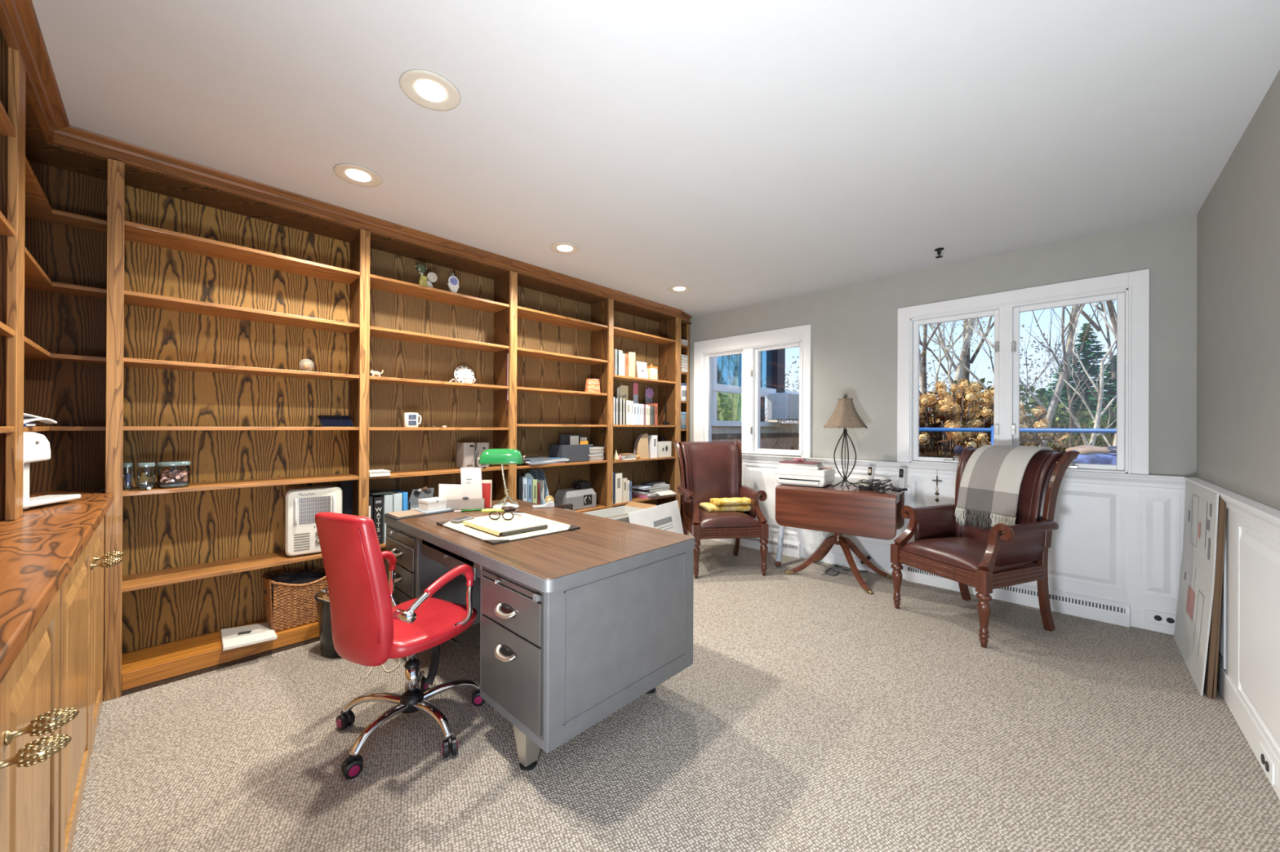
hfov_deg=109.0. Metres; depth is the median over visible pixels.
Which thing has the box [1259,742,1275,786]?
wall outlet
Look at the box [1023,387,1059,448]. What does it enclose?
evergreen tree
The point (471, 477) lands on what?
envelope
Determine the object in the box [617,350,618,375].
book
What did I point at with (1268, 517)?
trim
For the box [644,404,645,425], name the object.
book
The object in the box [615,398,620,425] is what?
book
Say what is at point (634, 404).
book
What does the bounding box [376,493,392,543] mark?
ring binder
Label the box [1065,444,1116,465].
bag
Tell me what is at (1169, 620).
socket
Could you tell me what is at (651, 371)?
tin box
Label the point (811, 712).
floor
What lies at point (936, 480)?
charm
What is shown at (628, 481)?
book
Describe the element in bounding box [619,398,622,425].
book
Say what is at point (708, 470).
armchair
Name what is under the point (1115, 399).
evergreen tree
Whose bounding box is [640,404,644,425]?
book
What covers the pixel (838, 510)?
table
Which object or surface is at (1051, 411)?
bare tree
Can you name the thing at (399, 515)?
portfolio
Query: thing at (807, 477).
printer
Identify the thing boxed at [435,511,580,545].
desk pad
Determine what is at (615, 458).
seashell ornament
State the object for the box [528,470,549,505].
magazine file
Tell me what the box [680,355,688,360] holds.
case
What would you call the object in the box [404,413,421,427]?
coffee mug
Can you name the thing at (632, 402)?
book
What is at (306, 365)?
glass paperweight
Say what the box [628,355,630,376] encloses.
book
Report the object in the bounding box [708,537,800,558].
baseboard heater
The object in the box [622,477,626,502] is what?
book
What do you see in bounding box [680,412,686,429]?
tin
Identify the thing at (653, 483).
folder
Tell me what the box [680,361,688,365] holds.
case
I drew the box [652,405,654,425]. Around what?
book
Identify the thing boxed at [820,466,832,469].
cards
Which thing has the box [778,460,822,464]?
book
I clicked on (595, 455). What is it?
book
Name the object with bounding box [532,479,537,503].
folder
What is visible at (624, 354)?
book
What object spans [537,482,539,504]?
book
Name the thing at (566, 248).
recessed light
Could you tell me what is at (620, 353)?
book
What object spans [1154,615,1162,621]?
socket
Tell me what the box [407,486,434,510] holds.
tray
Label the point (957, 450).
railing
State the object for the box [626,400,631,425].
book
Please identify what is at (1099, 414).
bare tree
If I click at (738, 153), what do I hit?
ceiling
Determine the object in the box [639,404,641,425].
book
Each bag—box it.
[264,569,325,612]
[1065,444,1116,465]
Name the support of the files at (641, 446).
on the bookcase at (175, 308)
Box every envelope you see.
[439,484,482,507]
[460,467,482,498]
[481,480,492,507]
[481,483,490,507]
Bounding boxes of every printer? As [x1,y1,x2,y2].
[555,488,595,511]
[775,467,835,487]
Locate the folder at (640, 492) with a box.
[631,489,668,493]
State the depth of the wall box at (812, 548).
4.11 m
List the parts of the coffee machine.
lever, lever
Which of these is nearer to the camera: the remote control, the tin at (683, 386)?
the remote control
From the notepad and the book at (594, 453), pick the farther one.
the book at (594, 453)
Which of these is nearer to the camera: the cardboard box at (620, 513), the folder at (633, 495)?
the cardboard box at (620, 513)
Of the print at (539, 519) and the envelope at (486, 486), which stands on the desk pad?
the print at (539, 519)
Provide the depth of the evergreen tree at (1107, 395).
8.72 m
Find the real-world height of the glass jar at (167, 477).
0.123 m
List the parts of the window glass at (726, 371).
pane, pane, white frame, pane, dark post, cross rail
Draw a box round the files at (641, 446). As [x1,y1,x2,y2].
[633,433,648,458]
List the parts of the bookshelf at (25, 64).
panel, shelf, shelf, shelf, shelf, rail, crown moulding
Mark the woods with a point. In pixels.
(1023, 326)
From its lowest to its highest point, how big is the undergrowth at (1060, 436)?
2.006 m
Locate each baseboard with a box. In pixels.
[688,532,1174,635]
[1216,660,1279,799]
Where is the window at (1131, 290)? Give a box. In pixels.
[897,268,1149,475]
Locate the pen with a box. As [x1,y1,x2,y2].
[453,508,484,511]
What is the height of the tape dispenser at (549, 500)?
0.068 m
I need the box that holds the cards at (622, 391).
[617,385,628,399]
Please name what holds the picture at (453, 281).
attached to the figurine at (453, 282)
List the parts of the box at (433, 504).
box lid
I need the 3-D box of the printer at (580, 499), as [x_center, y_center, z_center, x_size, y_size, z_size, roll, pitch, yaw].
[-0.567,0.644,4.042,0.186,0.170,0.330,0,0,44]
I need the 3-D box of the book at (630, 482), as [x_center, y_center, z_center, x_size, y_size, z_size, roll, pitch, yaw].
[-0.161,0.628,4.457,0.201,0.186,0.028,0,0,44]
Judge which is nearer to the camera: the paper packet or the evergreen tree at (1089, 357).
the paper packet
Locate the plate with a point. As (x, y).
(461, 371)
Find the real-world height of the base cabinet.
0.865 m
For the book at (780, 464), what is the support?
on the book at (810, 468)
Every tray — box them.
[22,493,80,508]
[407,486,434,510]
[778,479,818,485]
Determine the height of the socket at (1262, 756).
0.032 m
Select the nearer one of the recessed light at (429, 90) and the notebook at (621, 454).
the recessed light at (429, 90)
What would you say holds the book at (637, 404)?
on the bookcase at (175, 308)
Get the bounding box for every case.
[680,338,688,342]
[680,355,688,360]
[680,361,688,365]
[680,367,688,373]
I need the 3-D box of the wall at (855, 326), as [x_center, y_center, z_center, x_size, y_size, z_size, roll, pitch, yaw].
[1.894,-0.001,3.969,3.947,2.440,0.150,0,0,44]
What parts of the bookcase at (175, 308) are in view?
corner shelf, corner shelf, panel, corner shelf, corner shelf, corner shelf, shelf, rail, shelf, panel, shelf, shelf, shelf, shelf, shelf, shelf, panel, rail, crown moulding, shelf, panel, shelf, shelf, shelf, shelf, shelf, shelf, panel, panel, shelf, shelf, shelf, shelf, shelf, shelf, shelf, panel, panel, shelf, shelf, shelf, shelf, shelf, shelf, panel, panel, shelf, rail, shelf, crown moulding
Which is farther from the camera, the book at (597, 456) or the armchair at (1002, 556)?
the book at (597, 456)
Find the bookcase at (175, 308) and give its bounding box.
[23,92,692,702]
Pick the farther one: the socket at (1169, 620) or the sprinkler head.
the sprinkler head
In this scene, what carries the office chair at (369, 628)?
on the floor
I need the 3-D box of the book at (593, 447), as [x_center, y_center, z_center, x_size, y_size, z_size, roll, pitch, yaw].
[-0.428,0.198,4.125,0.130,0.014,0.165,0,0,44]
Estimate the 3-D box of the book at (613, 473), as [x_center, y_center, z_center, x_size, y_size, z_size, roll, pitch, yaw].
[-0.311,0.577,4.300,0.201,0.286,0.018,0,0,44]
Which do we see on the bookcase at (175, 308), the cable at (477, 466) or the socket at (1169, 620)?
the cable at (477, 466)
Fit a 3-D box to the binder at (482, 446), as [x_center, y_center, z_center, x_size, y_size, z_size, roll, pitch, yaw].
[-1.192,0.213,3.395,0.132,0.181,0.097,0,0,44]
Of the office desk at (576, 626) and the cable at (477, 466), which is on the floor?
the office desk at (576, 626)
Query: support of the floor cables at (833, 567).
on the floor
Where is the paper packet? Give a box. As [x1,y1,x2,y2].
[220,622,277,651]
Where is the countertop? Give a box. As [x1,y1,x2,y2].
[0,488,114,684]
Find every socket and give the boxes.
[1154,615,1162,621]
[1166,617,1174,623]
[1260,754,1265,764]
[1265,761,1269,772]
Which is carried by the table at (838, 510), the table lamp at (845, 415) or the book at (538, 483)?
the table lamp at (845, 415)
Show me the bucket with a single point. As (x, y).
(1113, 449)
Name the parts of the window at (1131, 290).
sash, sash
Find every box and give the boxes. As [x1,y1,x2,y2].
[417,497,446,511]
[549,434,593,462]
[565,501,656,523]
[646,364,657,379]
[657,441,671,457]
[808,543,820,561]
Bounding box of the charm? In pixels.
[932,475,942,502]
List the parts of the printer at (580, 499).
control panel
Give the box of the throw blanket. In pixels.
[954,444,1054,530]
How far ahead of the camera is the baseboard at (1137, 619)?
3.70 m
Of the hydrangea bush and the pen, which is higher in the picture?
the hydrangea bush
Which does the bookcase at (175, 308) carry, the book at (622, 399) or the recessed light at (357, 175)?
the book at (622, 399)
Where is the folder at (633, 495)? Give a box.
[632,493,668,498]
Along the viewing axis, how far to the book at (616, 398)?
4.25 m
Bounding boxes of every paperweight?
[302,361,311,368]
[501,506,515,511]
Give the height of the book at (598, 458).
0.014 m
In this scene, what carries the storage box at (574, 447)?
on the bookcase at (175, 308)
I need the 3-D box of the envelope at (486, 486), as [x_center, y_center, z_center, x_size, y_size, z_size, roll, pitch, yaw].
[-0.930,0.413,2.712,0.084,0.145,0.004,0,0,-11]
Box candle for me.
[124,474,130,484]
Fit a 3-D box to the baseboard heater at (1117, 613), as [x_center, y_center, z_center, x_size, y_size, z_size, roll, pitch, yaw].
[2.541,1.153,3.194,1.211,0.135,0.038,0,0,44]
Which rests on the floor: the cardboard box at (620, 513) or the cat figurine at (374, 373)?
the cardboard box at (620, 513)
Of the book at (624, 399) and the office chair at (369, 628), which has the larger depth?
the book at (624, 399)
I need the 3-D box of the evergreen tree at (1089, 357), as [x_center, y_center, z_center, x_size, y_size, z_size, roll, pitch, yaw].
[9.140,-0.241,9.281,2.229,3.704,2.311,0,0,2]
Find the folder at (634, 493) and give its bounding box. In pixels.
[633,490,671,496]
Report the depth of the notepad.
2.61 m
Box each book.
[368,469,391,476]
[516,475,522,500]
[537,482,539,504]
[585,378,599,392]
[588,448,603,451]
[588,453,603,456]
[588,458,603,461]
[589,446,604,448]
[589,450,604,453]
[589,452,604,454]
[589,455,604,457]
[589,457,604,459]
[613,349,617,375]
[613,397,614,424]
[613,472,614,503]
[614,397,616,424]
[614,472,622,503]
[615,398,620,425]
[616,398,617,424]
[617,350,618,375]
[618,350,622,375]
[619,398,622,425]
[621,399,622,425]
[622,353,625,376]
[622,399,624,425]
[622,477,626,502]
[624,354,628,376]
[624,399,626,425]
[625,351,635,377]
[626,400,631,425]
[626,480,629,501]
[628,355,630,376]
[629,481,631,501]
[630,400,633,425]
[633,403,636,425]
[636,403,639,425]
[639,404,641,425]
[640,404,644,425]
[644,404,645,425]
[645,403,657,425]
[645,404,648,425]
[648,405,649,425]
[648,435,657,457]
[649,405,653,425]
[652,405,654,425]
[777,464,824,470]
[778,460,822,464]
[778,462,822,466]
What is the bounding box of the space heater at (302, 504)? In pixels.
[284,484,342,556]
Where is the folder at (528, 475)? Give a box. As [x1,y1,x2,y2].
[522,472,536,494]
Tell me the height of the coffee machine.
0.341 m
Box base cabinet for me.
[0,516,124,851]
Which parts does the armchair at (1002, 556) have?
leg, rail, post, leg, seat, leg, backrest, rail, seat, leg, panel, post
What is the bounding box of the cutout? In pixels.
[644,386,653,404]
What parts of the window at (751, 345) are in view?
sash, sash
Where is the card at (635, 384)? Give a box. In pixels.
[633,382,638,403]
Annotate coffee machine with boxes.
[22,413,80,510]
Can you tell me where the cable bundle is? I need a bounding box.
[571,479,592,488]
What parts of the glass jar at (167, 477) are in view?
lid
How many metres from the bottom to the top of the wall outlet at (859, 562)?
0.096 m
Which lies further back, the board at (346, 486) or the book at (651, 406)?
the book at (651, 406)
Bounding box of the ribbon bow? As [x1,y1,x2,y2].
[793,457,805,462]
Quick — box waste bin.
[314,587,341,658]
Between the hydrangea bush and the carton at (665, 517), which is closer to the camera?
the carton at (665, 517)
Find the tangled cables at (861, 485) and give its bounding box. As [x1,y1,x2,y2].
[846,479,896,493]
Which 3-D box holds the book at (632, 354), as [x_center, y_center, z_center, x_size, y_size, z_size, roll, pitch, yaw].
[-0.114,-0.593,4.460,0.120,0.246,0.069,0,0,44]
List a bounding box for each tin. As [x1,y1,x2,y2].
[680,382,686,401]
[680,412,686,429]
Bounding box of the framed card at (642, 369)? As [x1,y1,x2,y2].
[635,361,648,378]
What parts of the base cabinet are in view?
door, handle, handle, door, door, handle, handle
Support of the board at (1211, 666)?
on the floor
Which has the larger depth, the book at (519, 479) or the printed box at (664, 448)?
the printed box at (664, 448)
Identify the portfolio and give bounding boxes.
[383,507,454,519]
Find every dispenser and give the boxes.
[531,495,554,508]
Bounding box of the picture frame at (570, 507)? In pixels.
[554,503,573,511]
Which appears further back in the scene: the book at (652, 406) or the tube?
the book at (652, 406)
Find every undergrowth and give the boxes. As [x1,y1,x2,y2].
[740,403,1116,457]
[927,377,1116,457]
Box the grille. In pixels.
[298,496,330,524]
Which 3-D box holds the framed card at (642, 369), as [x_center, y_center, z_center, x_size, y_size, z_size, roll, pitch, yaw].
[0.021,-0.554,4.540,0.035,0.169,0.145,0,0,44]
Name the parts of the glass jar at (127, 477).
lid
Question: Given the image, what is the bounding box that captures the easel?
[658,403,669,425]
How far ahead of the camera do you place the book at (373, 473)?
2.77 m
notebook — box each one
[23,423,35,426]
[617,453,635,455]
[617,454,635,457]
[620,456,635,460]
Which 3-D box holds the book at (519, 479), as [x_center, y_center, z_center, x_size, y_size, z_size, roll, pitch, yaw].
[-0.992,0.558,3.584,0.201,0.336,0.026,0,0,44]
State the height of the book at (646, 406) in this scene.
0.203 m
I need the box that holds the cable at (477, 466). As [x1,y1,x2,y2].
[475,447,486,468]
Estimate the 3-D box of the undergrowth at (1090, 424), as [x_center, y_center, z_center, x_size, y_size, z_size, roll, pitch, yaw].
[8.758,0.403,6.907,11.832,2.596,6.299,0,0,41]
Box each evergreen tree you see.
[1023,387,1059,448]
[1036,323,1112,444]
[1045,364,1081,419]
[1064,355,1116,444]
[1084,374,1116,447]
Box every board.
[338,480,352,515]
[1173,480,1218,696]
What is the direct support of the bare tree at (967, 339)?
on the ground
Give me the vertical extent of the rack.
0.080 m
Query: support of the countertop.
on the base cabinet
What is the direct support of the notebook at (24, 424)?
on the bookcase at (175, 308)
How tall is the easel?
0.231 m
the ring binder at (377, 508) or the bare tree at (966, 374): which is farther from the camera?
the bare tree at (966, 374)
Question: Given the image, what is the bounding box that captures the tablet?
[317,415,354,426]
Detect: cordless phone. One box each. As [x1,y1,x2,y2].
[867,466,875,483]
[892,467,907,491]
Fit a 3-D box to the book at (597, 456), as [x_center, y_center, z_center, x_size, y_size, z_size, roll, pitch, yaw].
[-0.429,0.274,4.125,0.130,0.014,0.165,0,0,42]
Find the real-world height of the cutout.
0.402 m
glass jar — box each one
[122,462,133,489]
[137,462,155,489]
[156,460,191,488]
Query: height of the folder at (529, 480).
0.315 m
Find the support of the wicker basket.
on the bookcase at (175, 308)
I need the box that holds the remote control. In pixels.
[449,516,474,523]
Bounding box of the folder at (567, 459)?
[523,458,568,462]
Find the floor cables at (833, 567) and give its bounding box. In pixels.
[825,564,867,576]
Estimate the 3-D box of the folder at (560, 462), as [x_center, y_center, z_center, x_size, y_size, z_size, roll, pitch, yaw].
[-0.804,0.304,3.745,0.200,0.011,0.340,0,0,44]
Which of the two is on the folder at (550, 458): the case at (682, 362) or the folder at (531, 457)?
the folder at (531, 457)
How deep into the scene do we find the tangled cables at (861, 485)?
3.55 m
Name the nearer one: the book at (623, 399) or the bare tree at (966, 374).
the book at (623, 399)
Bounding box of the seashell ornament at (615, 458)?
[613,450,621,461]
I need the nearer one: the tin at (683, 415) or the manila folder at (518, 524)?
the manila folder at (518, 524)
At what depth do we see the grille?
2.56 m
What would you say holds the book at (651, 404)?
on the bookcase at (175, 308)
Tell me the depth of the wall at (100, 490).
2.17 m
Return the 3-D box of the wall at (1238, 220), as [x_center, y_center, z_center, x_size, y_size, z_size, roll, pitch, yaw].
[2.026,-0.005,1.319,0.100,2.440,3.505,0,0,44]
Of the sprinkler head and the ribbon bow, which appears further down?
the ribbon bow
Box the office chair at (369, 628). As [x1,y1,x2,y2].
[315,511,484,779]
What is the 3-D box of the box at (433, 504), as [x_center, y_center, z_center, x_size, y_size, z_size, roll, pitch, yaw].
[-1.190,0.448,2.616,0.105,0.058,0.114,0,0,37]
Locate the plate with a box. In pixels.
[453,365,474,382]
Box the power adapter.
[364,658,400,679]
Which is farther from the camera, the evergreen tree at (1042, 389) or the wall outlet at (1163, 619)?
the evergreen tree at (1042, 389)
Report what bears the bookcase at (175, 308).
on the floor
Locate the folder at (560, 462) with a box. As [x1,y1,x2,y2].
[521,462,566,466]
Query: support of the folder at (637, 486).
on the folder at (667, 487)
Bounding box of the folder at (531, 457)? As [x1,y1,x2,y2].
[523,456,550,460]
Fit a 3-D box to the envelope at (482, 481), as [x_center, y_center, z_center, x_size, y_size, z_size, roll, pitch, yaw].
[-0.925,0.403,2.717,0.082,0.165,0.004,0,0,-11]
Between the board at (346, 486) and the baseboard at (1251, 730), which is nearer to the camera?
the baseboard at (1251, 730)
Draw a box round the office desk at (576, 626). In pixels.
[384,498,695,771]
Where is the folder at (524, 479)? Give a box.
[520,475,527,501]
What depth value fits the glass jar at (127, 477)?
2.10 m
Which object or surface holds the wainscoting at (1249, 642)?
attached to the wall at (1238, 220)
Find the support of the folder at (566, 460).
on the folder at (560, 462)
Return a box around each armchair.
[672,440,768,578]
[890,445,1079,648]
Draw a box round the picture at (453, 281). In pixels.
[449,277,457,284]
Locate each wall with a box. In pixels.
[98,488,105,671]
[688,214,1196,477]
[1196,70,1279,511]
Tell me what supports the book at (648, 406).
on the bookcase at (175, 308)
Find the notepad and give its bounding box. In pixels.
[481,508,506,512]
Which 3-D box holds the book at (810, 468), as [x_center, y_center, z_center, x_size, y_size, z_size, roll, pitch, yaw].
[1.375,0.347,3.909,0.340,0.026,0.200,0,0,36]
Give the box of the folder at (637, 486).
[631,484,669,489]
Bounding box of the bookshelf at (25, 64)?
[0,0,69,520]
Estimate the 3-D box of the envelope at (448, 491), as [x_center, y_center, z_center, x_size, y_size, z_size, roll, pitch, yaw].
[-1.053,0.412,2.681,0.240,0.147,0.004,0,0,-11]
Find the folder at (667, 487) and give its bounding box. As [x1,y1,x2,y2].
[635,486,670,493]
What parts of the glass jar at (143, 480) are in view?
lid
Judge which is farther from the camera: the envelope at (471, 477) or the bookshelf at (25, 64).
the envelope at (471, 477)
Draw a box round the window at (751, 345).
[693,324,811,457]
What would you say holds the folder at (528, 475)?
on the bookcase at (175, 308)
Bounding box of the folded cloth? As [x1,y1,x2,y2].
[699,497,751,512]
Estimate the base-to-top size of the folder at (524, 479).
0.328 m
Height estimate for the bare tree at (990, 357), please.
4.646 m
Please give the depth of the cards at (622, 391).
4.53 m
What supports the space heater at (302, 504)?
on the bookcase at (175, 308)
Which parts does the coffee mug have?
printed panel, printed panel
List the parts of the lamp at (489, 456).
lamp shade, post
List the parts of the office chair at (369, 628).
backrest, arm frame, leg, leg, armrest, leg, lift lever, arm frame, leg, seat, armrest, leg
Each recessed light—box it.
[333,163,382,186]
[399,69,460,111]
[550,242,580,254]
[667,284,690,293]
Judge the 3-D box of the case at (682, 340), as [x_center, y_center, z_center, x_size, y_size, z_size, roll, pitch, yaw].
[0.451,-0.940,5.080,0.130,0.030,0.130,0,0,44]
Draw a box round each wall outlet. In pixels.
[856,555,875,567]
[1145,609,1176,626]
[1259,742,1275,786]
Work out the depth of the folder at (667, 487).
4.62 m
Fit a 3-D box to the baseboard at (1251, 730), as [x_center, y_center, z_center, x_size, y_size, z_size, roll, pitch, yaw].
[1.965,1.155,1.359,0.008,0.120,3.489,0,0,44]
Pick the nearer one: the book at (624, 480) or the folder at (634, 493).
the book at (624, 480)
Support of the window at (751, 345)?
attached to the wall at (855, 326)
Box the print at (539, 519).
[504,512,553,523]
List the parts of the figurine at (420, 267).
globe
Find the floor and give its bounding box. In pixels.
[71,534,1279,851]
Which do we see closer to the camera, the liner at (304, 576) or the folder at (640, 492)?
the liner at (304, 576)
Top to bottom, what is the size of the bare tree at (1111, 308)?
7.297 m
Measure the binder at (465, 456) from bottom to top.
0.184 m
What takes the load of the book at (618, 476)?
on the bookcase at (175, 308)
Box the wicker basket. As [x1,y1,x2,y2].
[261,561,327,631]
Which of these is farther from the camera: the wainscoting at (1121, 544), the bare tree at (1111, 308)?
the bare tree at (1111, 308)
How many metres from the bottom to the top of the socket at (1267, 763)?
0.032 m
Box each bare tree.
[919,303,1090,447]
[919,315,994,411]
[919,316,992,456]
[919,322,943,433]
[928,310,1076,413]
[1026,304,1115,448]
[1040,300,1116,419]
[1044,301,1116,446]
[1044,308,1116,446]
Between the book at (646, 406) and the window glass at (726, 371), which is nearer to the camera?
the book at (646, 406)
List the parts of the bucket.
lid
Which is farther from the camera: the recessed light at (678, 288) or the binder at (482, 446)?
the recessed light at (678, 288)
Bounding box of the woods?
[722,324,1115,442]
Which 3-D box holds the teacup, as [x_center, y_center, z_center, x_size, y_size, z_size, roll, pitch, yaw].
[-1.219,-0.322,3.253,0.078,0.048,0.071,0,0,-8]
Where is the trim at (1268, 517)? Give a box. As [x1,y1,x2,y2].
[1183,476,1279,535]
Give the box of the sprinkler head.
[934,247,943,257]
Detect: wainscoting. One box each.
[742,462,1185,615]
[1217,508,1279,759]
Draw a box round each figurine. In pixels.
[369,369,383,376]
[415,262,437,288]
[447,272,459,293]
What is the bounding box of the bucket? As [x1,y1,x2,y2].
[1106,446,1116,456]
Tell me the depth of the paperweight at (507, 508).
2.63 m
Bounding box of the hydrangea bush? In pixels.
[919,378,1058,457]
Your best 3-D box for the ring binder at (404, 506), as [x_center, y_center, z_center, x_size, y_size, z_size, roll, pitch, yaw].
[-1.576,0.574,2.980,0.240,0.303,0.026,0,0,44]
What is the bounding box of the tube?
[774,525,784,566]
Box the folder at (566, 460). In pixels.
[522,460,568,464]
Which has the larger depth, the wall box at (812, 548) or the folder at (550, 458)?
the wall box at (812, 548)
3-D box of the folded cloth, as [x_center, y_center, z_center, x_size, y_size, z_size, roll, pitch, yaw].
[0.745,0.679,3.954,0.380,0.119,0.279,0,0,-16]
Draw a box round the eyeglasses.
[488,511,520,520]
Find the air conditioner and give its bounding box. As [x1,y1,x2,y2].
[766,392,799,421]
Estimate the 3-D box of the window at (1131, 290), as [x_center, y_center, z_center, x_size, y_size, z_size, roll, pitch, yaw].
[2.617,-0.325,3.262,1.356,1.239,0.179,0,0,44]
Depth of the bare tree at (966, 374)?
10.21 m
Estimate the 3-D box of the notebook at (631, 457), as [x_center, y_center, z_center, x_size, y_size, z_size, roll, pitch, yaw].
[-0.135,0.307,4.397,0.120,0.030,0.170,0,0,44]
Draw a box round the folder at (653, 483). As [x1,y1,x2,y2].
[640,480,665,486]
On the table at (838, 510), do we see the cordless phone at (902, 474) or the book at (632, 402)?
the cordless phone at (902, 474)
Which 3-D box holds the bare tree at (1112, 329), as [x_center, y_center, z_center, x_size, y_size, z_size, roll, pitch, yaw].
[6.413,-1.061,5.880,1.481,5.415,2.030,0,0,-14]
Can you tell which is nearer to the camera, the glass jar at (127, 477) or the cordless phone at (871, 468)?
the glass jar at (127, 477)
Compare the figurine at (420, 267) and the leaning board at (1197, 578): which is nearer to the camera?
the leaning board at (1197, 578)
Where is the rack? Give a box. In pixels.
[446,497,484,510]
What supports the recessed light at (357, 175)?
in the ceiling
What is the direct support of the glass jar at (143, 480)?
on the bookcase at (175, 308)
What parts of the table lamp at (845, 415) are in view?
cage rod, cage rod, lamp shade, rod, cage rod, cage rod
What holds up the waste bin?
on the floor
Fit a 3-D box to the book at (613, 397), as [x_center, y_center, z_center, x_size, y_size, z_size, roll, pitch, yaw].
[-0.285,-0.140,4.274,0.131,0.255,0.018,0,0,44]
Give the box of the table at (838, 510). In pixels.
[775,484,904,594]
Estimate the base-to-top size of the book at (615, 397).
0.250 m
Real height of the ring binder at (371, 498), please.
0.298 m
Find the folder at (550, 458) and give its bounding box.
[523,457,567,461]
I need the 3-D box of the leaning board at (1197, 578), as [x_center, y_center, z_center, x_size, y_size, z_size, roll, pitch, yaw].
[2.826,0.758,2.330,0.051,0.925,0.780,0,0,44]
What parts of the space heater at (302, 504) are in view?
handle, handle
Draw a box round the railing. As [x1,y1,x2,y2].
[919,426,1116,454]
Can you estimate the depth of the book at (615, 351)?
4.25 m
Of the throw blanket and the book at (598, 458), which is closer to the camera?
the throw blanket
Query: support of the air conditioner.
attached to the window glass at (726, 371)
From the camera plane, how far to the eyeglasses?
2.24 m
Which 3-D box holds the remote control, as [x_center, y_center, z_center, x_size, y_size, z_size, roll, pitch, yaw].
[-0.898,0.472,2.306,0.056,0.014,0.105,0,0,32]
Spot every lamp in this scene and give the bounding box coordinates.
[476,448,525,508]
[822,394,867,488]
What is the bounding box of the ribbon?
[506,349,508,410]
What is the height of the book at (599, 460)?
0.014 m
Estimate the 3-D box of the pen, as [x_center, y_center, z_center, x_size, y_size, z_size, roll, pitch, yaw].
[-0.981,0.484,2.630,0.170,0.010,0.034,0,0,-16]
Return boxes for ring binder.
[368,494,382,544]
[368,495,373,519]
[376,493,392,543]
[388,489,402,511]
[390,488,407,511]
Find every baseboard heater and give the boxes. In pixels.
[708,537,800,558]
[905,564,1129,627]
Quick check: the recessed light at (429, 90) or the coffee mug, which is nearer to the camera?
the recessed light at (429, 90)
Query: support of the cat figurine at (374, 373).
on the bookcase at (175, 308)
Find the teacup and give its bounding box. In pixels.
[462,377,475,383]
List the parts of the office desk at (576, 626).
handle, handle, drawer, drawer, drawer frame, drawer, pencil drawer, knob, handle, handle, drawer, drawer, drawer frame, leg, panel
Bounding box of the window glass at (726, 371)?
[711,348,799,449]
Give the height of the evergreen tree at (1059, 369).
3.054 m
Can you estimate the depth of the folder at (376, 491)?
2.83 m
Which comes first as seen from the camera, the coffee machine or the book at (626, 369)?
the coffee machine
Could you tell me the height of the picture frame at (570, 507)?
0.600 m
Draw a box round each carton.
[628,500,684,534]
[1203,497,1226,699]
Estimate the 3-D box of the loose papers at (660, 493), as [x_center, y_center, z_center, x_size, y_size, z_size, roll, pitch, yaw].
[0.259,0.691,4.716,0.141,0.061,0.300,0,0,44]
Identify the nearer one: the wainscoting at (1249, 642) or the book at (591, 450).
the wainscoting at (1249, 642)
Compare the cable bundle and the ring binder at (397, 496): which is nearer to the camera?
the ring binder at (397, 496)
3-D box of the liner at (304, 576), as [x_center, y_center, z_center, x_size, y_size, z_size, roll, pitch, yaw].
[-1.928,0.968,2.601,0.151,0.304,0.331,0,0,44]
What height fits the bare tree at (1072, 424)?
5.613 m
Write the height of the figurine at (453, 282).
0.159 m
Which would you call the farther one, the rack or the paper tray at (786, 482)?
the paper tray at (786, 482)
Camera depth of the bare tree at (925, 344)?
7.73 m
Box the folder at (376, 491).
[368,489,393,495]
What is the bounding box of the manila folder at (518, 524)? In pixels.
[462,513,547,536]
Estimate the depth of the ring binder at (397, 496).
2.87 m
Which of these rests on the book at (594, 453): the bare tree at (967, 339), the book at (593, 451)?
the book at (593, 451)
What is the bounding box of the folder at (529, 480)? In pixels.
[527,478,532,502]
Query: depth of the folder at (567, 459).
3.66 m
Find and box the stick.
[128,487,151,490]
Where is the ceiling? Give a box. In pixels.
[31,0,1279,316]
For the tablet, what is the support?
on the bookcase at (175, 308)
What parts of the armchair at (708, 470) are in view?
post, panel, leg, rail, leg, backrest, seat, rail, leg, post, leg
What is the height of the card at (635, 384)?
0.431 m
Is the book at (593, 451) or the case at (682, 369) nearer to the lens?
the book at (593, 451)
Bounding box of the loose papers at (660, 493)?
[654,489,676,496]

